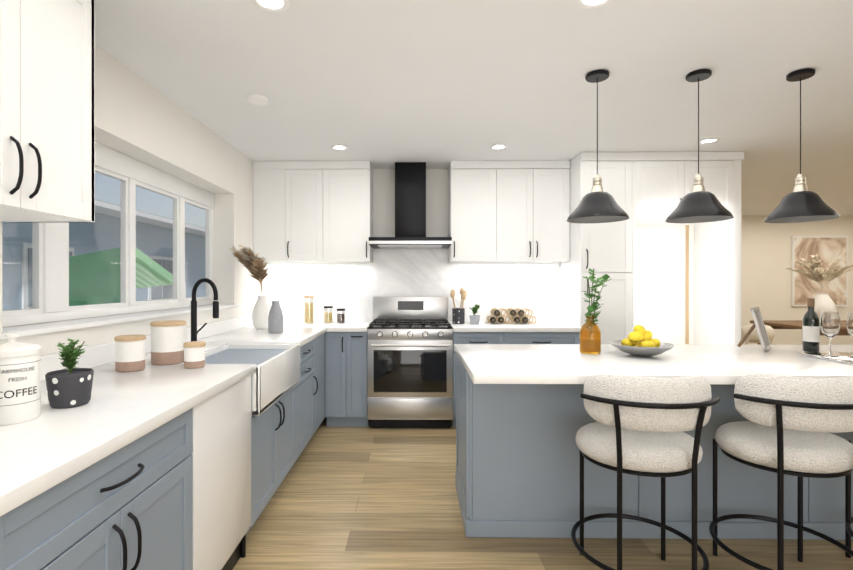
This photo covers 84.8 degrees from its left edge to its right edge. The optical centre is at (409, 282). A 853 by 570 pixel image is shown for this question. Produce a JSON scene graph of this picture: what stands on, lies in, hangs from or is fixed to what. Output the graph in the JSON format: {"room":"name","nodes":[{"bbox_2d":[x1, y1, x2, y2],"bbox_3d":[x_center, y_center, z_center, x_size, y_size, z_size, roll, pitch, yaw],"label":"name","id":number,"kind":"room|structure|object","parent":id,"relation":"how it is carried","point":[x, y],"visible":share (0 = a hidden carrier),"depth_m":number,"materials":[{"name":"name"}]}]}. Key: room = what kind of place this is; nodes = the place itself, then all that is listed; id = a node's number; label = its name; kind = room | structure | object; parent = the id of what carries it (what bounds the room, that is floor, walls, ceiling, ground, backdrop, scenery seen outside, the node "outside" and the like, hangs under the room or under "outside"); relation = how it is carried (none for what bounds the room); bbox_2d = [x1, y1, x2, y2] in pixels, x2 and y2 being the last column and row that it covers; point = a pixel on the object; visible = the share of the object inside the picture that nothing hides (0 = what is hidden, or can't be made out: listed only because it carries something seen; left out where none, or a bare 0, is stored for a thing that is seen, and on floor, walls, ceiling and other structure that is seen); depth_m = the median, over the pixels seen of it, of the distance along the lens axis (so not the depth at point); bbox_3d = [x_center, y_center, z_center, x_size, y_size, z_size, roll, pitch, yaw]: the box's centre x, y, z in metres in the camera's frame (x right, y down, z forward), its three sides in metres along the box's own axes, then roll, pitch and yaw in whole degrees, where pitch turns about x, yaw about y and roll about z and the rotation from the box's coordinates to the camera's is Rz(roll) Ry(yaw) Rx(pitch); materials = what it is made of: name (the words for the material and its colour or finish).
{"room":"kitchen","nodes":[
{"label":"kitchen","id":0,"kind":"room"},
{"bbox_2d":[0,44,852,355],"bbox_3d":[3.679,0.080,2.994,10.870,2.480,10.540,0,0,1],"label":"wall","id":1,"kind":"structure","parent":0,"point":[138,118],"depth_m":4.33,"materials":[{"name":"paint"}]},
{"bbox_2d":[0,0,94,221],"bbox_3d":[-1.353,-0.693,1.121,0.364,0.928,1.335,0,0,1],"label":"upper cabinet","id":2,"kind":"object","parent":1,"relation":"attached to","point":[47,110],"visible":1,"depth_m":1.57,"materials":[{"name":"white wood"}]},
{"bbox_2d":[0,142,237,339],"bbox_3d":[-1.620,-0.273,2.882,0.245,0.970,2.350,0,0,1],"label":"window","id":3,"kind":"structure","parent":1,"relation":"in","point":[50,262],"depth_m":2.76,"materials":[{"name":"plastic"}]},
{"bbox_2d":[369,162,451,248],"bbox_3d":[0.012,-0.750,4.518,0.762,0.818,0.503,0,0,1],"label":"range hood","id":4,"kind":"object","parent":1,"relation":"attached to","point":[410,205],"visible":1,"depth_m":4.50,"materials":[{"name":"metal"}]},
{"bbox_2d":[253,160,569,262],"bbox_3d":[0.019,-0.679,4.602,3.025,0.958,0.364,0,0,1],"label":"upper cabinet","id":5,"kind":"object","parent":1,"relation":"attached to","point":[498,211],"visible":1,"depth_m":4.46,"materials":[{"name":"white wood"}]},
{"bbox_2d":[791,236,847,306],"bbox_3d":[7.110,-0.192,8.081,0.950,1.220,0.040,0,0,1],"label":"canvas art","id":6,"kind":"object","parent":1,"relation":"attached to","point":[827,249],"visible":0.69,"depth_m":8.06,"materials":[{"name":"fabric"}]},
{"bbox_2d":[95,0,852,215],"bbox_3d":[3.679,-1.190,2.993,10.870,0.060,10.540,0,0,1],"label":"ceiling","id":7,"kind":"structure","parent":0,"point":[388,84],"depth_m":2.65,"materials":[{"name":"paint"}]},
{"bbox_2d":[247,94,268,105],"bbox_3d":[-0.953,-1.144,2.938,0.132,0.029,0.132,0,0,1],"label":"smoke detector","id":8,"kind":"object","parent":7,"relation":"attached to","point":[257,99],"visible":1,"depth_m":2.90,"materials":[{"name":"plastic"}]},
{"bbox_2d":[251,0,289,11],"bbox_3d":[-0.569,-1.154,1.914,0.156,0.009,0.156,0,0,1],"label":"recessed light","id":9,"kind":"object","parent":7,"relation":"in","point":[275,5],"visible":1,"depth_m":1.94,"materials":[{"name":"plastic"}]},
{"bbox_2d":[331,144,348,149],"bbox_3d":[-0.594,-1.155,3.994,0.156,0.009,0.156,0,0,1],"label":"recessed light","id":10,"kind":"object","parent":7,"relation":"in","point":[339,147],"visible":0.94,"depth_m":3.98,"materials":[{"name":"plastic"}]},
{"bbox_2d":[489,144,507,149],"bbox_3d":[0.761,-1.155,3.978,0.156,0.009,0.156,0,0,1],"label":"recessed light","id":11,"kind":"object","parent":7,"relation":"in","point":[498,146],"visible":0.98,"depth_m":3.97,"materials":[{"name":"plastic"}]},
{"bbox_2d":[576,0,611,8],"bbox_3d":[0.757,-1.154,1.888,0.156,0.009,0.156,0,0,1],"label":"recessed light","id":12,"kind":"object","parent":7,"relation":"in","point":[588,4],"visible":1,"depth_m":1.93,"materials":[{"name":"plastic"}]},
{"bbox_2d":[567,69,628,223],"bbox_3d":[1.046,-0.753,2.595,0.324,0.811,0.324,0,0,1],"label":"pendant light","id":13,"kind":"object","parent":7,"relation":"hanging from","point":[597,204],"visible":1,"depth_m":2.55,"materials":[{"name":"black metal"}]},
{"bbox_2d":[665,69,733,222],"bbox_3d":[1.605,-0.753,2.588,0.324,0.811,0.324,0,0,1],"label":"pendant light","id":14,"kind":"object","parent":7,"relation":"hanging from","point":[699,204],"visible":1,"depth_m":2.54,"materials":[{"name":"black metal"}]},
{"bbox_2d":[697,137,719,143],"bbox_3d":[2.444,-1.155,3.808,0.156,0.009,0.156,0,0,1],"label":"recessed light","id":15,"kind":"object","parent":7,"relation":"in","point":[708,140],"visible":1,"depth_m":3.80,"materials":[{"name":"plastic"}]},
{"bbox_2d":[764,68,839,222],"bbox_3d":[2.165,-0.753,2.581,0.324,0.811,0.324,0,0,1],"label":"pendant light","id":16,"kind":"object","parent":7,"relation":"hanging from","point":[801,203],"visible":1,"depth_m":2.54,"materials":[{"name":"black metal"}]},
{"bbox_2d":[233,417,852,569],"bbox_3d":[3.679,1.350,2.994,10.870,0.060,10.540,0,0,1],"label":"floor","id":17,"kind":"structure","parent":0,"point":[355,498],"depth_m":2.45,"materials":[{"name":"brown wood"}]},
{"bbox_2d":[0,316,326,569],"bbox_3d":[-1.129,0.813,2.513,0.779,1.015,3.334,0,0,1],"label":"base cabinet","id":18,"kind":"object","parent":17,"relation":"on","point":[150,466],"visible":0.96,"depth_m":1.64,"materials":[{"name":"blue wood"}]},
{"bbox_2d":[0,333,41,425],"bbox_3d":[-1.173,0.277,1.379,0.138,0.257,0.138,0,0,1],"label":"coffee canister","id":19,"kind":"object","parent":18,"relation":"on","point":[20,396],"visible":1,"depth_m":1.34,"materials":[{"name":"ceramic"}]},
{"bbox_2d":[45,338,93,408],"bbox_3d":[-1.123,0.296,1.546,0.132,0.218,0.132,0,0,1],"label":"plant pot","id":20,"kind":"object","parent":18,"relation":"on","point":[70,385],"visible":1,"depth_m":1.51,"materials":[{"name":"black ceramic"}]},
{"bbox_2d":[114,334,145,371],"bbox_3d":[-1.286,0.326,2.153,0.126,0.158,0.126,0,0,1],"label":"canister","id":21,"kind":"object","parent":18,"relation":"on","point":[129,353],"visible":0.98,"depth_m":2.10,"materials":[{"name":"ceramic"}]},
{"bbox_2d":[150,320,185,364],"bbox_3d":[-1.214,0.301,2.352,0.162,0.208,0.162,0,0,1],"label":"canister","id":22,"kind":"object","parent":18,"relation":"on","point":[168,339],"visible":0.94,"depth_m":2.29,"materials":[{"name":"ceramic"}]},
{"bbox_2d":[183,341,205,368],"bbox_3d":[-1.025,0.346,2.230,0.098,0.118,0.098,0,0,1],"label":"canister","id":23,"kind":"object","parent":18,"relation":"on","point":[194,354],"visible":1,"depth_m":2.19,"materials":[{"name":"ceramic"}]},
{"bbox_2d":[191,278,218,341],"bbox_3d":[-1.217,0.190,2.811,0.206,0.430,0.190,0,0,1],"label":"faucet","id":24,"kind":"object","parent":18,"relation":"on","point":[194,332],"visible":0.85,"depth_m":2.79,"materials":[{"name":"metal"}]},
{"bbox_2d":[229,245,270,328],"bbox_3d":[-1.347,0.045,3.957,0.334,0.717,0.406,0,0,1],"label":"vase","id":25,"kind":"object","parent":18,"relation":"on","point":[255,266],"visible":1,"depth_m":3.99,"materials":[{"name":"ceramic"}]},
{"bbox_2d":[268,301,282,333],"bbox_3d":[-1.067,0.277,3.731,0.116,0.255,0.116,0,0,1],"label":"bottle vase","id":26,"kind":"object","parent":18,"relation":"on","point":[275,321],"visible":1,"depth_m":3.69,"materials":[{"name":"ceramic"}]},
{"bbox_2d":[367,296,452,427],"bbox_3d":[0.011,0.732,4.429,0.762,1.175,0.674,0,0,1],"label":"range","id":27,"kind":"object","parent":17,"relation":"on","point":[410,362],"visible":1,"depth_m":4.16,"materials":[{"name":"silver metal"}]},
{"bbox_2d":[244,235,580,426],"bbox_3d":[0.017,0.420,4.468,3.025,1.800,0.634,0,0,1],"label":"base cabinet","id":28,"kind":"object","parent":17,"relation":"on","point":[487,287],"visible":0.4,"depth_m":4.76,"materials":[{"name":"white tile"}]},
{"bbox_2d":[304,296,313,323],"bbox_3d":[-0.987,0.269,4.600,0.094,0.270,0.094,0,0,1],"label":"jar","id":29,"kind":"object","parent":28,"relation":"on","point":[308,314],"visible":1,"depth_m":4.57,"materials":[{"name":"clear glass"}]},
{"bbox_2d":[324,306,332,323],"bbox_3d":[-0.797,0.319,4.597,0.090,0.170,0.090,0,0,1],"label":"pasta jar","id":30,"kind":"object","parent":28,"relation":"on","point":[328,318],"visible":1,"depth_m":4.56,"materials":[{"name":"clear glass"}]},
{"bbox_2d":[337,308,344,323],"bbox_3d":[-0.672,0.331,4.596,0.084,0.145,0.084,0,0,1],"label":"jar","id":31,"kind":"object","parent":28,"relation":"on","point":[340,318],"visible":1,"depth_m":4.57,"materials":[{"name":"clear glass"}]},
{"bbox_2d":[450,288,466,323],"bbox_3d":[0.483,0.228,4.562,0.166,0.352,0.120,0,0,1],"label":"utensil crock","id":32,"kind":"object","parent":28,"relation":"on","point":[458,315],"visible":1,"depth_m":4.53,"materials":[{"name":"black ceramic"}]},
{"bbox_2d":[469,305,479,324],"bbox_3d":[0.633,0.308,4.498,0.117,0.192,0.118,0,0,1],"label":"potted plant","id":33,"kind":"object","parent":28,"relation":"on","point":[474,319],"visible":1,"depth_m":4.47,"materials":[{"name":"ceramic"}]},
{"bbox_2d":[486,308,536,323],"bbox_3d":[1.007,0.331,4.613,0.475,0.146,0.226,0,0,1],"label":"wine rack","id":34,"kind":"object","parent":28,"relation":"on","point":[517,315],"visible":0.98,"depth_m":4.53,"materials":[{"name":"brown wood"}]},
{"bbox_2d":[571,374,720,569],"bbox_3d":[0.995,0.848,2.051,0.560,0.945,0.564,0,0,1],"label":"stool","id":35,"kind":"object","parent":17,"relation":"on","point":[640,426],"visible":1,"depth_m":1.85,"materials":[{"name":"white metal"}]},
{"bbox_2d":[560,152,743,344],"bbox_3d":[2.253,0.081,4.441,1.440,2.478,0.634,0,0,1],"label":"pantry","id":36,"kind":"object","parent":17,"relation":"on","point":[648,188],"visible":0.44,"depth_m":4.17,"materials":[{"name":"white wood"}]},
{"bbox_2d":[455,352,852,539],"bbox_3d":[1.615,0.883,2.708,2.636,0.876,0.622,0,0,1],"label":"kitchen island","id":37,"kind":"object","parent":17,"relation":"on","point":[523,416],"depth_m":2.41,"materials":[{"name":"wood"}]},
{"bbox_2d":[454,344,852,383],"bbox_3d":[1.624,0.425,2.538,2.670,0.040,1.020,0,0,1],"label":"island countertop","id":38,"kind":"structure","parent":37,"relation":"on","point":[485,363],"depth_m":2.33,"materials":[{"name":"white stone"}]},
{"bbox_2d":[579,268,611,353],"bbox_3d":[1.065,0.162,2.681,0.169,0.486,0.252,0,0,1],"label":"vase","id":39,"kind":"object","parent":38,"relation":"on","point":[590,337],"visible":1,"depth_m":2.64,"materials":[{"name":"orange glass"}]},
{"bbox_2d":[609,325,674,356],"bbox_3d":[1.289,0.322,2.592,0.330,0.166,0.330,0,0,1],"label":"bowl","id":40,"kind":"object","parent":38,"relation":"on","point":[638,341],"visible":1,"depth_m":2.55,"materials":[{"name":"silver metal"}]},
{"bbox_2d":[737,306,770,351],"bbox_3d":[2.104,0.275,2.789,0.191,0.255,0.194,0,0,1],"label":"picture frame","id":41,"kind":"object","parent":38,"relation":"on","point":[758,324],"visible":1,"depth_m":2.79,"materials":[{"name":"silver metal"}]},
{"bbox_2d":[802,298,819,351],"bbox_3d":[2.351,0.249,2.729,0.077,0.312,0.077,0,0,1],"label":"wine bottle","id":42,"kind":"object","parent":38,"relation":"on","point":[811,333],"visible":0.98,"depth_m":2.71,"materials":[{"name":"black glass"}]},
{"bbox_2d":[797,352,852,363],"bbox_3d":[2.413,0.399,2.464,0.470,0.012,0.310,0,0,1],"label":"tray","id":43,"kind":"object","parent":38,"relation":"on","point":[843,357],"visible":0.98,"depth_m":2.50,"materials":[{"name":"silver metal"}]},
{"bbox_2d":[820,312,840,356],"bbox_3d":[2.238,0.275,2.481,0.084,0.235,0.084,0,0,1],"label":"wine glass","id":44,"kind":"object","parent":43,"relation":"on","point":[830,324],"visible":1,"depth_m":2.46,"materials":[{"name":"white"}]},
{"bbox_2d":[846,312,852,357],"bbox_3d":[2.337,0.275,2.435,0.084,0.235,0.084,0,0,1],"label":"wine glass","id":45,"kind":"object","parent":43,"relation":"on","point":[849,323],"visible":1,"depth_m":2.43,"materials":[{"name":"white"}]},
{"bbox_2d":[741,325,774,344],"bbox_3d":[4.154,0.914,5.816,0.627,0.811,0.647,0,0,1],"label":"dining chair","id":46,"kind":"object","parent":17,"relation":"on","point":[753,336],"visible":0.23,"depth_m":5.54,"materials":[{"name":"beige fabric"}]},
{"bbox_2d":[709,374,852,569],"bbox_3d":[1.634,0.848,2.043,0.562,0.945,0.565,0,0,1],"label":"stool","id":47,"kind":"object","parent":17,"relation":"on","point":[791,425],"visible":1,"depth_m":1.87,"materials":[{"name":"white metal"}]},
{"bbox_2d":[750,320,850,344],"bbox_3d":[6.236,0.944,6.463,2.300,0.750,1.000,0,0,1],"label":"wood dining table","id":48,"kind":"object","parent":17,"relation":"on","point":[788,324],"visible":0.27,"depth_m":6.44,"materials":[{"name":"brown wood"}]},
{"bbox_2d":[786,254,852,319],"bbox_3d":[5.862,0.077,6.643,0.759,0.981,0.784,0,0,1],"label":"vase","id":49,"kind":"object","parent":48,"relation":"on","point":[824,302],"visible":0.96,"depth_m":6.52,"materials":[{"name":"white ceramic"}]},
{"bbox_2d":[845,440,852,557],"bbox_3d":[2.277,0.848,2.035,0.555,0.945,0.564,0,0,1],"label":"stool","id":50,"kind":"object","parent":17,"relation":"on","point":[848,529],"visible":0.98,"depth_m":2.24,"materials":[{"name":"black metal"}]},
{"label":"outside","id":51,"kind":"structure","parent":0,"visible":0},
{"bbox_3d":[-8.827,1.968,7.995,14.240,0.100,28.000,0,0,1],"label":"ground","id":52,"kind":"structure","parent":51,"visible":0},
{"bbox_2d":[2,200,204,310],"bbox_3d":[-7.685,-0.133,8.980,4.300,4.100,22.600,0,0,1],"label":"neighbouring house","id":53,"kind":"structure","parent":52,"relation":"on","point":[85,227],"depth_m":9.36,"materials":[{"name":"plastic"}]},
{"bbox_2d":[69,248,185,305],"bbox_3d":[-4.110,0.719,6.837,1.140,2.400,1.635,0,0,1],"label":"canopy tent","id":54,"kind":"object","parent":52,"relation":"on","point":[96,258],"depth_m":6.16,"materials":[{"name":"fabric"}]}
]}

